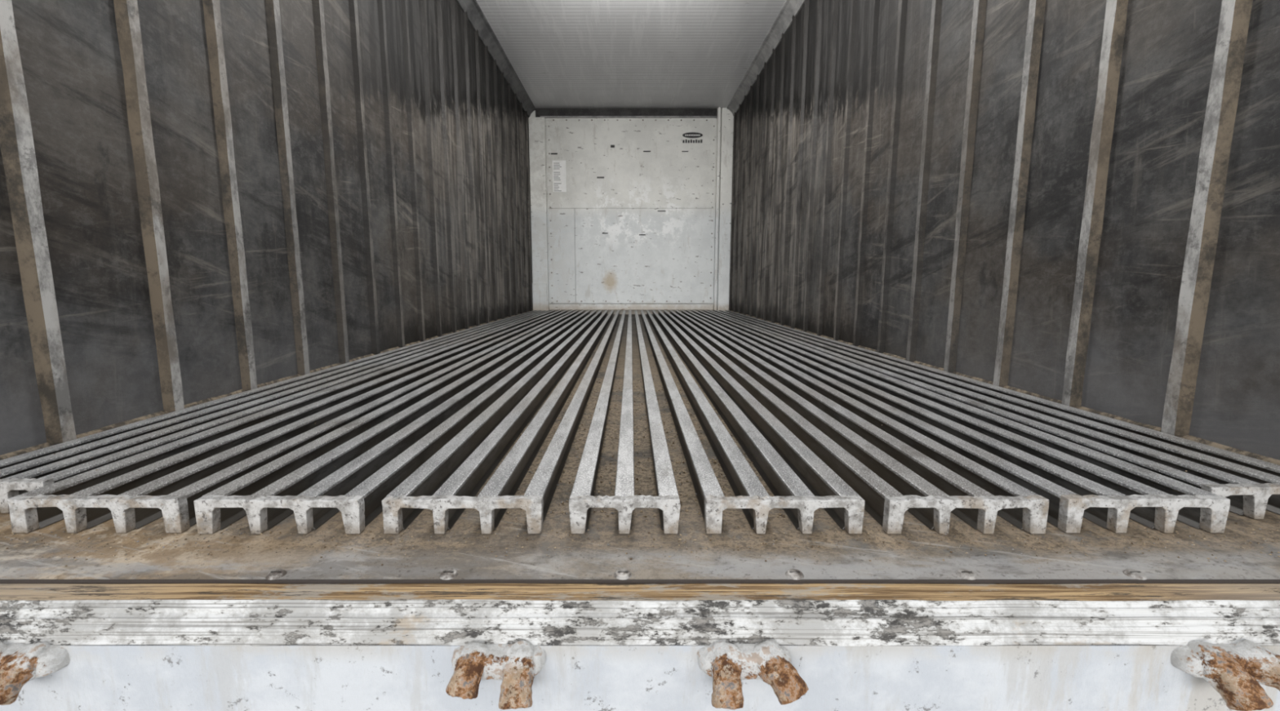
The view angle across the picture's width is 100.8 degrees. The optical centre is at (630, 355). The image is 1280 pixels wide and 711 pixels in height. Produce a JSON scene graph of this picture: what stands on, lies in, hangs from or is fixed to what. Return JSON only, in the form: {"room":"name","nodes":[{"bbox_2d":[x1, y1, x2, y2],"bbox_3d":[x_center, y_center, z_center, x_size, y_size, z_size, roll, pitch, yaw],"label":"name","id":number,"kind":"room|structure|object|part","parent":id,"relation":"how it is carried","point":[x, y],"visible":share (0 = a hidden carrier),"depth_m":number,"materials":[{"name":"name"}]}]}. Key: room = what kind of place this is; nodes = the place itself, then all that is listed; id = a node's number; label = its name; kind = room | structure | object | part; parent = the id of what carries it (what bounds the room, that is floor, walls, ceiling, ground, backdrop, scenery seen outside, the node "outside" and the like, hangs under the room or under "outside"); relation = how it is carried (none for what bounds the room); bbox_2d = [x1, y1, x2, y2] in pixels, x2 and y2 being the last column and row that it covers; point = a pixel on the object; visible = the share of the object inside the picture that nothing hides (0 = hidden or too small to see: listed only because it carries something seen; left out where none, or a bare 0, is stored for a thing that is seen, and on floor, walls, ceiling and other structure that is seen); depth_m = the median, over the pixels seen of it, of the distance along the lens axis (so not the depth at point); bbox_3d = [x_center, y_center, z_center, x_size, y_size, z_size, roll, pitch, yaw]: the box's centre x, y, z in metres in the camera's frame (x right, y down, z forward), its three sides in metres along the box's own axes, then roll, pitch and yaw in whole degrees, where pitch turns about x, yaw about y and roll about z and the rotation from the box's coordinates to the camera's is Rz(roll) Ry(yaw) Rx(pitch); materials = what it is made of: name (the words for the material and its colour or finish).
{"room":"truck trailer interior","nodes":[
{"label":"truck trailer interior","id":0,"kind":"room"},
{"bbox_2d":[0,0,533,455],"bbox_3d":[-1.275,-1.387,3.635,0.091,2.558,6.180,0,8,0],"label":"wall","id":1,"kind":"structure","parent":0,"point":[200,200],"depth_m":1.65,"materials":[{"name":"grey metal"}]},
{"bbox_2d":[0,310,533,460],"bbox_3d":[-1.240,-0.143,3.755,0.023,0.063,6.080,0,8,0],"label":"baseboard","id":2,"kind":"structure","parent":1,"relation":"attached to","point":[10,455],"depth_m":1.47,"materials":[{"name":"grey metal"}]},
{"bbox_2d":[456,0,535,117],"bbox_3d":[-1.205,-2.539,3.427,0.090,0.100,6.080,0,8,0],"label":"trim","id":3,"kind":"structure","parent":1,"relation":"attached to","point":[476,17],"depth_m":4.68,"materials":[{"name":"grey metal"}]},
{"bbox_2d":[529,108,721,314],"bbox_3d":[0.000,-1.770,6.651,2.500,2.498,0.100,0,8,0],"label":"wall","id":4,"kind":"structure","parent":0,"point":[533,113],"depth_m":6.65,"materials":[{"name":"grey metal"}]},
{"bbox_2d":[528,106,733,311],"bbox_3d":[0.000,-1.758,6.565,2.490,2.498,0.075,0,8,0],"label":"bulkhead","id":5,"kind":"object","parent":4,"relation":"attached to","point":[637,206],"visible":0.96,"depth_m":6.56,"materials":[{"name":"metal"}]},
{"bbox_3d":[-1.145,-1.704,6.572,0.200,2.388,0.075,0,8,0],"label":"post","id":6,"kind":"part","parent":5,"relation":"part of","materials":[{"name":"white metal"}]},
{"bbox_2d":[552,160,566,191],"bbox_3d":[-0.882,-2.206,6.509,0.165,0.375,0.003,0,8,0],"label":"instruction label","id":7,"kind":"object","parent":5,"relation":"attached to","point":[559,183],"visible":1,"depth_m":6.51,"materials":[{"name":"paper"}]},
{"bbox_3d":[-0.867,-1.247,6.658,0.326,1.174,0.028,0,8,0],"label":"panel","id":8,"kind":"part","parent":5,"relation":"part of","materials":[{"name":"white metal"}]},
{"bbox_3d":[0.003,-2.358,6.505,2.065,1.064,0.030,0,8,0],"label":"panel","id":9,"kind":"part","parent":5,"relation":"part of","materials":[{"name":"white metal"}]},
{"bbox_3d":[0.003,-0.617,6.731,2.085,0.075,0.055,0,8,0],"label":"kick rail","id":10,"kind":"part","parent":5,"relation":"part of","materials":[{"name":"white metal"}]},
{"bbox_3d":[0.168,-1.247,6.657,1.735,1.174,0.030,0,8,0],"label":"panel","id":11,"kind":"part","parent":5,"relation":"part of","materials":[{"name":"white metal"}]},
{"bbox_2d":[682,132,702,142],"bbox_3d":[0.750,-2.657,6.447,0.250,0.124,0.003,0,8,0],"label":"sticker","id":12,"kind":"object","parent":5,"relation":"attached to","point":[689,135],"visible":1,"depth_m":6.45,"materials":[{"name":"paper"}]},
{"bbox_3d":[1.147,-1.759,6.572,0.195,2.498,0.060,0,8,0],"label":"post","id":13,"kind":"part","parent":5,"relation":"part of","materials":[{"name":"white metal"}]},
{"bbox_2d":[476,0,786,108],"bbox_3d":[0.000,-2.621,3.436,2.640,0.060,6.240,0,8,0],"label":"ceiling","id":14,"kind":"structure","parent":0,"point":[565,54],"depth_m":4.73,"materials":[{"name":"grey metal"}]},
{"bbox_2d":[0,314,1279,583],"bbox_3d":[0.000,-0.116,3.792,2.540,0.004,6.214,0,8,0],"label":"floor","id":15,"kind":"structure","parent":0,"point":[593,562],"depth_m":0.80,"materials":[{"name":"metal"}]},
{"bbox_2d":[0,310,551,513],"bbox_3d":[-1.118,-0.151,3.813,0.211,0.060,5.848,0,8,0],"label":"rail","id":16,"kind":"object","parent":15,"relation":"on","point":[20,474],"visible":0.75,"depth_m":1.29,"materials":[{"name":"metal"}]},
{"bbox_2d":[6,310,573,533],"bbox_3d":[-0.856,-0.146,3.776,0.273,0.059,5.922,0,8,0],"label":"rail","id":17,"kind":"object","parent":15,"relation":"on","point":[171,477],"visible":0.83,"depth_m":1.07,"materials":[{"name":"metal"}]},
{"bbox_2d":[193,310,596,533],"bbox_3d":[-0.562,-0.146,3.775,0.264,0.060,5.925,0,8,0],"label":"rail","id":18,"kind":"object","parent":15,"relation":"on","point":[371,455],"visible":0.9,"depth_m":1.10,"materials":[{"name":"metal"}]},
{"bbox_2d":[381,310,619,533],"bbox_3d":[-0.269,-0.146,3.775,0.254,0.060,5.925,0,8,0],"label":"rail","id":19,"kind":"object","parent":15,"relation":"on","point":[447,484],"visible":1,"depth_m":1.12,"materials":[{"name":"metal"}]},
{"bbox_2d":[568,310,680,533],"bbox_3d":[-0.010,-0.145,3.775,0.177,0.060,5.925,0,8,0],"label":"rail","id":20,"kind":"object","parent":15,"relation":"on","point":[582,500],"visible":1,"depth_m":1.03,"materials":[{"name":"metal"}]},
{"bbox_2d":[0,644,1279,710],"bbox_3d":[0.000,0.611,0.720,2.720,0.515,0.060,0,8,0],"label":"rear door sill","id":21,"kind":"structure","parent":15,"relation":"attached to","point":[307,677],"depth_m":0.66,"materials":[{"name":"white paint"}]},
{"bbox_2d":[0,640,70,705],"bbox_3d":[-0.758,0.383,0.630,0.122,0.060,0.075,0,8,0],"label":"bracket","id":22,"kind":"object","parent":21,"relation":"attached to","point":[20,664],"visible":1,"depth_m":0.64,"materials":[{"name":"metal"}]},
{"bbox_2d":[445,640,546,710],"bbox_3d":[-0.163,0.384,0.630,0.116,0.058,0.072,0,8,0],"label":"bracket","id":23,"kind":"object","parent":21,"relation":"attached to","point":[517,664],"visible":1,"depth_m":0.63,"materials":[{"name":"metal"}]},
{"bbox_2d":[0,599,1279,646],"bbox_3d":[0.000,0.335,0.665,2.720,0.046,0.028,0,8,0],"label":"ledge","id":24,"kind":"object","parent":21,"relation":"on","point":[450,622],"visible":1,"depth_m":0.66,"materials":[{"name":"white paint"}]},
{"bbox_2d":[0,583,1279,600],"bbox_3d":[0.000,0.325,0.709,2.720,0.035,0.065,0,8,0],"label":"strip","id":25,"kind":"object","parent":21,"relation":"on","point":[24,592],"visible":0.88,"depth_m":0.69,"materials":[{"name":"brown metal"}]},
{"bbox_2d":[697,640,808,709],"bbox_3d":[0.144,0.383,0.631,0.124,0.058,0.072,0,8,0],"label":"bracket","id":26,"kind":"object","parent":21,"relation":"attached to","point":[767,661],"visible":1,"depth_m":0.62,"materials":[{"name":"metal"}]},
{"bbox_2d":[1170,639,1279,710],"bbox_3d":[0.736,0.384,0.630,0.132,0.060,0.072,0,8,0],"label":"bracket","id":27,"kind":"object","parent":21,"relation":"attached to","point":[1236,671],"visible":1,"depth_m":0.63,"materials":[{"name":"metal"}]},
{"bbox_2d":[265,568,1146,580],"bbox_3d":[0.102,0.300,0.727,1.206,0.005,0.025,0,8,0],"label":"screws","id":28,"kind":"object","parent":15,"relation":"attached to","point":[449,574],"visible":1,"depth_m":0.72,"materials":[{"name":"metal"}]},
{"bbox_2d":[640,310,864,533],"bbox_3d":[0.244,-0.145,3.775,0.252,0.059,5.925,0,8,0],"label":"rail","id":29,"kind":"object","parent":15,"relation":"on","point":[800,482],"visible":1,"depth_m":1.12,"materials":[{"name":"metal"}]},
{"bbox_2d":[663,310,1048,533],"bbox_3d":[0.535,-0.146,3.775,0.253,0.060,5.925,0,8,0],"label":"rail","id":30,"kind":"object","parent":15,"relation":"on","point":[895,468],"visible":0.96,"depth_m":1.09,"materials":[{"name":"metal"}]},
{"bbox_2d":[685,310,1230,533],"bbox_3d":[0.823,-0.146,3.776,0.258,0.060,5.922,0,8,0],"label":"rail","id":31,"kind":"object","parent":15,"relation":"on","point":[1078,482],"visible":0.89,"depth_m":1.07,"materials":[{"name":"metal"}]},
{"bbox_2d":[707,310,1279,519],"bbox_3d":[1.099,-0.149,3.801,0.248,0.060,5.872,0,8,0],"label":"rail","id":32,"kind":"object","parent":15,"relation":"on","point":[1251,486],"visible":0.81,"depth_m":1.23,"materials":[{"name":"metal"}]},
{"bbox_2d":[728,0,1279,460],"bbox_3d":[1.275,-1.387,3.635,0.091,2.558,6.180,0,8,0],"label":"wall","id":33,"kind":"structure","parent":0,"point":[1076,203],"depth_m":1.62,"materials":[{"name":"grey metal"}]},
{"bbox_2d":[727,0,804,115],"bbox_3d":[1.205,-2.539,3.427,0.090,0.100,6.080,0,8,0],"label":"trim","id":34,"kind":"structure","parent":33,"relation":"attached to","point":[783,21],"depth_m":4.68,"materials":[{"name":"grey metal"}]},
{"bbox_2d":[731,310,1279,465],"bbox_3d":[1.240,-0.143,3.755,0.024,0.063,6.080,0,8,0],"label":"baseboard","id":35,"kind":"structure","parent":33,"relation":"attached to","point":[1266,459],"depth_m":1.38,"materials":[{"name":"grey metal"}]}
]}

